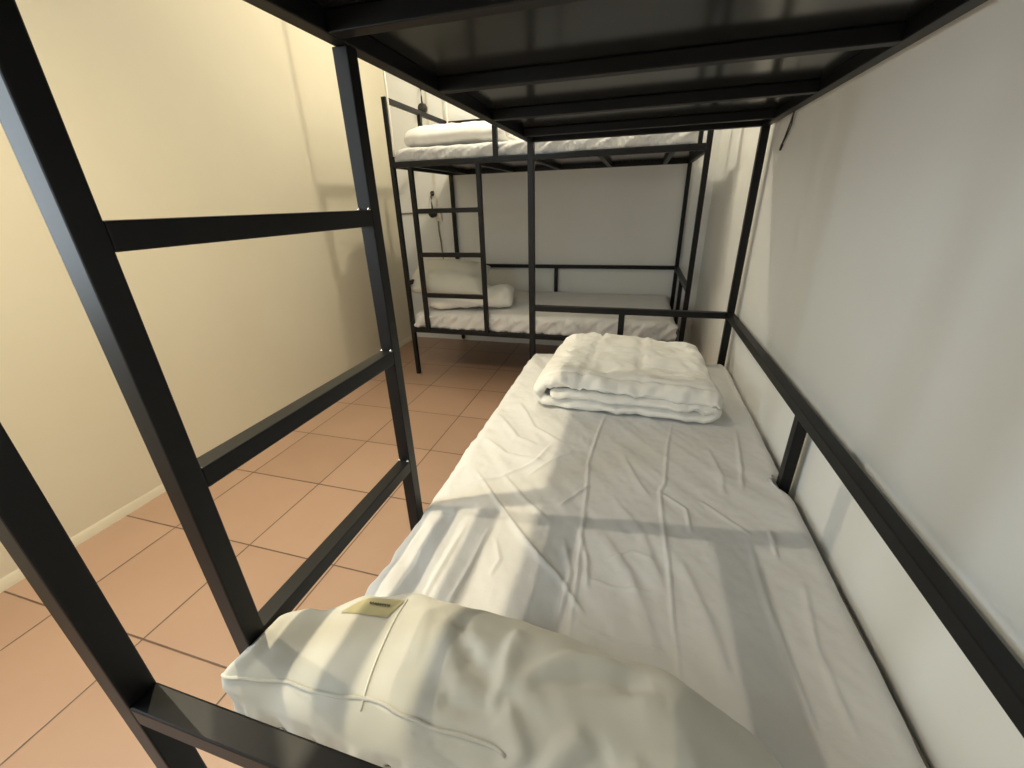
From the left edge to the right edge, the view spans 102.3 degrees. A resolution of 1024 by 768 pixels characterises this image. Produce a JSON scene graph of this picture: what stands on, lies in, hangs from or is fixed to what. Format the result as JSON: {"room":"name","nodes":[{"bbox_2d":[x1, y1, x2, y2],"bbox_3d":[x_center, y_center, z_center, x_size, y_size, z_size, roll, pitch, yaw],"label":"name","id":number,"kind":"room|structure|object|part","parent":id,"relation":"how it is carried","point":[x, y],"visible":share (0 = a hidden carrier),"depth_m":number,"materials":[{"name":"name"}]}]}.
{"room":"dormitory","nodes":[
{"label":"dormitory","id":0,"kind":"room"},
{"bbox_2d":[0,0,411,578],"bbox_3d":[-1.862,-0.735,1.402,0.120,2.860,5.500,5,25,15],"label":"wall","id":1,"kind":"structure","parent":0,"point":[167,108],"depth_m":2.04,"materials":[{"name":"paint"}]},
{"bbox_2d":[0,336,417,592],"bbox_3d":[-1.761,0.556,1.949,0.010,0.053,5.500,5,25,15],"label":"trim","id":2,"kind":"structure","parent":1,"relation":"attached to","point":[16,576],"depth_m":1.82,"materials":[{"name":"paint"}]},
{"bbox_2d":[0,337,558,767],"bbox_3d":[-0.409,0.747,1.610,3.060,0.100,5.740,5,25,15],"label":"floor","id":3,"kind":"structure","parent":0,"point":[277,508],"depth_m":1.67,"materials":[{"name":"tile"}]},
{"bbox_2d":[0,0,1023,767],"bbox_3d":[0.289,-0.164,1.124,0.987,1.921,1.980,5,25,15],"label":"bunk bed","id":4,"kind":"object","parent":3,"relation":"on","point":[534,71],"visible":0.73,"depth_m":0.66,"materials":[{"name":"black metal"}]},
{"bbox_3d":[-0.436,0.168,0.390,0.030,1.899,0.030,5,25,15],"label":"post","id":5,"kind":"part","parent":4,"relation":"part of","materials":[{"name":"black metal"}]},
{"bbox_3d":[-0.404,0.118,0.508,0.030,1.104,0.030,5,25,15],"label":"ladder rail","id":6,"kind":"part","parent":4,"relation":"part of","materials":[{"name":"black metal"}]},
{"bbox_3d":[0.028,0.404,0.350,0.923,0.030,0.030,5,25,15],"label":"guard rail","id":7,"kind":"part","parent":4,"relation":"part of","materials":[{"name":"black metal"}]},
{"bbox_3d":[-0.272,-0.070,0.927,0.030,1.104,0.030,5,25,15],"label":"ladder rail","id":8,"kind":"part","parent":4,"relation":"part of","materials":[{"name":"black metal"}]},
{"bbox_3d":[-0.183,-0.731,1.018,0.030,0.030,1.920,5,25,15],"label":"rail","id":9,"kind":"part","parent":4,"relation":"part of","materials":[{"name":"black metal"}]},
{"bbox_3d":[0.102,-0.599,2.100,0.030,1.899,0.030,5,25,15],"label":"post","id":10,"kind":"part","parent":4,"relation":"part of","materials":[{"name":"black metal"}]},
{"bbox_3d":[0.565,-0.363,2.060,0.923,0.030,0.030,5,25,15],"label":"guard rail","id":11,"kind":"part","parent":4,"relation":"part of","materials":[{"name":"black metal"}]},
{"bbox_2d":[365,353,929,767],"bbox_3d":[0.315,0.276,1.309,0.984,0.118,1.912,5,25,15],"label":"mattress","id":12,"kind":"object","parent":4,"relation":"on","point":[674,546],"visible":0.64,"depth_m":0.91,"materials":[{"name":"white fabric"}]},
{"bbox_2d":[221,593,782,767],"bbox_3d":[-0.001,0.460,0.591,0.801,0.156,0.250,5,25,15],"label":"pillow","id":13,"kind":"object","parent":12,"relation":"on","point":[410,680],"visible":0.98,"depth_m":0.56,"materials":[{"name":"fabric"}]},
{"bbox_2d":[533,332,722,423],"bbox_3d":[0.489,-0.068,1.764,0.692,0.153,0.637,5,25,15],"label":"duvet","id":14,"kind":"object","parent":12,"relation":"on","point":[613,373],"visible":1,"depth_m":1.57,"materials":[{"name":"white fabric"}]},
{"bbox_3d":[0.544,-1.074,1.748,0.923,0.030,0.030,5,25,15],"label":"rail","id":15,"kind":"part","parent":4,"relation":"part of","materials":[{"name":"black metal"}]},
{"bbox_3d":[1.017,-0.516,1.849,0.030,1.899,0.030,5,25,15],"label":"post","id":16,"kind":"part","parent":4,"relation":"part of","materials":[{"name":"black metal"}]},
{"bbox_2d":[779,112,794,150],"bbox_3d":[0.962,-0.896,1.436,0.009,0.138,0.106,6,25,18],"label":"cable tie","id":17,"kind":"object","parent":4,"relation":"hanging from","point":[792,117],"visible":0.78,"depth_m":1.44,"materials":[{"name":"black plastic"}]},
{"bbox_3d":[0.733,-0.649,0.767,0.030,0.030,1.920,5,25,15],"label":"rail","id":18,"kind":"part","parent":4,"relation":"part of","materials":[{"name":"black metal"}]},
{"bbox_3d":[0.754,0.062,1.079,0.030,0.030,1.920,5,25,15],"label":"guard rail","id":19,"kind":"part","parent":4,"relation":"part of","materials":[{"name":"black metal"}]},
{"bbox_2d":[381,96,713,375],"bbox_3d":[0.283,-1.045,3.148,1.976,1.906,0.991,5,25,15],"label":"bunk bed","id":20,"kind":"object","parent":3,"relation":"on","point":[678,153],"visible":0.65,"depth_m":2.90,"materials":[{"name":"black metal"}]},
{"bbox_3d":[-0.783,-0.952,2.982,0.030,1.884,0.030,5,25,15],"label":"post","id":21,"kind":"part","parent":20,"relation":"part of","materials":[{"name":"black metal"}]},
{"bbox_3d":[-0.677,-1.989,3.030,0.030,0.030,0.927,5,25,15],"label":"guard rail","id":22,"kind":"part","parent":20,"relation":"part of","materials":[{"name":"black metal"}]},
{"bbox_3d":[-0.658,-0.929,2.948,0.030,1.104,0.030,5,25,15],"label":"ladder rail","id":23,"kind":"part","parent":20,"relation":"part of","materials":[{"name":"black metal"}]},
{"bbox_3d":[-0.667,-1.649,3.178,0.030,0.030,0.927,5,25,15],"label":"rail","id":24,"kind":"part","parent":20,"relation":"part of","materials":[{"name":"black metal"}]},
{"bbox_3d":[-0.520,-1.328,3.822,0.030,1.884,0.030,5,25,15],"label":"post","id":25,"kind":"part","parent":20,"relation":"part of","materials":[{"name":"black metal"}]},
{"bbox_3d":[0.390,-2.092,3.193,1.917,0.030,0.030,5,25,15],"label":"guard rail","id":26,"kind":"part","parent":20,"relation":"part of","materials":[{"name":"black metal"}]},
{"bbox_3d":[-0.199,-0.888,2.822,0.030,1.104,0.030,5,25,15],"label":"ladder rail","id":27,"kind":"part","parent":20,"relation":"part of","materials":[{"name":"black metal"}]},
{"bbox_3d":[0.168,-0.339,2.958,1.917,0.030,0.030,5,25,15],"label":"rail","id":28,"kind":"part","parent":20,"relation":"part of","materials":[{"name":"black metal"}]},
{"bbox_2d":[414,291,678,340],"bbox_3d":[0.284,-0.599,3.331,1.917,0.128,0.946,5,25,15],"label":"mattress","id":29,"kind":"object","parent":20,"relation":"on","point":[514,318],"visible":0.6,"depth_m":3.03,"materials":[{"name":"white fabric"}]},
{"bbox_2d":[430,284,513,308],"bbox_3d":[-0.305,-0.719,3.302,0.643,0.150,0.483,-1,24,2],"label":"duvet","id":30,"kind":"object","parent":29,"relation":"on","point":[500,295],"visible":0.57,"depth_m":3.10,"materials":[{"name":"white fabric"}]},
{"bbox_2d":[411,259,489,294],"bbox_3d":[-0.487,-0.838,3.235,0.588,0.258,0.375,1,24,6],"label":"pillow","id":31,"kind":"object","parent":30,"relation":"on","point":[451,276],"visible":0.74,"depth_m":3.11,"materials":[{"name":"white fabric"}]},
{"bbox_2d":[395,131,698,161],"bbox_3d":[0.244,-1.619,2.886,1.873,0.086,0.947,5,25,15],"label":"mattress","id":32,"kind":"object","parent":20,"relation":"on","point":[507,147],"visible":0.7,"depth_m":2.48,"materials":[{"name":"white fabric"}]},
{"bbox_2d":[404,121,515,147],"bbox_3d":[-0.340,-1.702,2.837,0.736,0.147,0.499,5,25,15],"label":"duvet","id":33,"kind":"object","parent":32,"relation":"on","point":[473,132],"visible":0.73,"depth_m":2.66,"materials":[{"name":"white fabric"}]},
{"bbox_3d":[0.136,-1.377,2.503,1.917,0.030,0.030,5,25,15],"label":"rail","id":34,"kind":"part","parent":20,"relation":"part of","materials":[{"name":"black metal"}]},
{"bbox_3d":[0.400,-1.753,3.342,1.917,0.030,0.030,5,25,15],"label":"rail","id":35,"kind":"part","parent":20,"relation":"part of","materials":[{"name":"black metal"}]},
{"bbox_3d":[0.421,-1.042,3.654,1.917,0.030,0.030,5,25,15],"label":"guard rail","id":36,"kind":"part","parent":20,"relation":"part of","materials":[{"name":"black metal"}]},
{"bbox_3d":[1.350,-1.159,3.310,0.030,1.884,0.030,5,25,15],"label":"post","id":37,"kind":"part","parent":20,"relation":"part of","materials":[{"name":"black metal"}]},
{"bbox_3d":[1.224,-0.770,2.978,0.030,0.030,0.927,5,25,15],"label":"guard rail","id":38,"kind":"part","parent":20,"relation":"part of","materials":[{"name":"black metal"}]},
{"bbox_3d":[1.087,-0.783,2.470,0.030,1.884,0.030,5,25,15],"label":"post","id":39,"kind":"part","parent":20,"relation":"part of","materials":[{"name":"black metal"}]},
{"bbox_3d":[1.203,-1.481,2.666,0.030,0.030,0.927,5,25,15],"label":"rail","id":40,"kind":"part","parent":20,"relation":"part of","materials":[{"name":"black metal"}]},
{"bbox_2d":[385,72,721,345],"bbox_3d":[0.325,-1.712,3.480,3.060,2.860,0.120,5,25,15],"label":"wall","id":41,"kind":"structure","parent":0,"point":[631,215],"depth_m":3.52,"materials":[{"name":"white paint"}]},
{"bbox_2d":[418,89,426,112],"bbox_3d":[-0.745,-2.367,3.414,0.074,0.224,0.071,5,25,15],"label":"reading lamp","id":42,"kind":"object","parent":41,"relation":"attached to","point":[422,107],"visible":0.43,"depth_m":3.41,"materials":[{"name":"black plastic"}]},
{"bbox_2d":[425,92,437,206],"bbox_3d":[-0.711,-2.353,3.443,0.020,1.600,0.012,5,25,15],"label":"trim","id":43,"kind":"structure","parent":41,"relation":"attached to","point":[426,94],"depth_m":3.66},
{"bbox_2d":[428,191,436,217],"bbox_3d":[-0.723,-1.628,3.738,0.074,0.224,0.071,5,25,15],"label":"reading lamp","id":44,"kind":"object","parent":41,"relation":"attached to","point":[432,215],"visible":0.77,"depth_m":3.73,"materials":[{"name":"black plastic"}]},
{"bbox_2d":[434,207,441,220],"bbox_3d":[-0.676,-1.558,3.782,0.063,0.120,0.023,5,25,15],"label":"switch box","id":45,"kind":"object","parent":41,"relation":"attached to","point":[438,217],"visible":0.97,"depth_m":3.78,"materials":[{"name":"white plastic"}]},
{"bbox_2d":[438,221,443,258],"bbox_3d":[-0.663,-1.252,3.917,0.040,0.560,0.016,5,25,15],"label":"power cable","id":46,"kind":"object","parent":41,"relation":"attached to","point":[438,221],"visible":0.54,"depth_m":3.86,"materials":[{"name":"grey plastic"}]},
{"bbox_2d":[689,0,1023,767],"bbox_3d":[0.876,-0.488,0.652,0.300,2.860,5.500,5,25,15],"label":"wall","id":47,"kind":"structure","parent":0,"point":[882,277],"depth_m":0.73,"materials":[{"name":"white paint"}]},
{"bbox_3d":[-0.491,-1.962,0.421,3.060,0.100,5.740,5,25,15],"label":"ceiling","id":48,"kind":"structure","parent":0,"visible":0},
{"bbox_2d":[383,71,394,156],"bbox_3d":[-0.790,-2.085,2.450,0.016,1.290,0.014,-4,24,-5],"label":"hanging cord","id":49,"kind":"object","parent":48,"relation":"hanging from","point":[384,76],"visible":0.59,"depth_m":2.61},
{"bbox_2d":[445,101,447,122],"bbox_3d":[-0.546,-2.501,3.269,0.016,1.200,0.014,-4,24,-5],"label":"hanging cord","id":50,"kind":"object","parent":48,"relation":"hanging from","point":[445,101],"visible":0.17,"depth_m":3.38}
]}

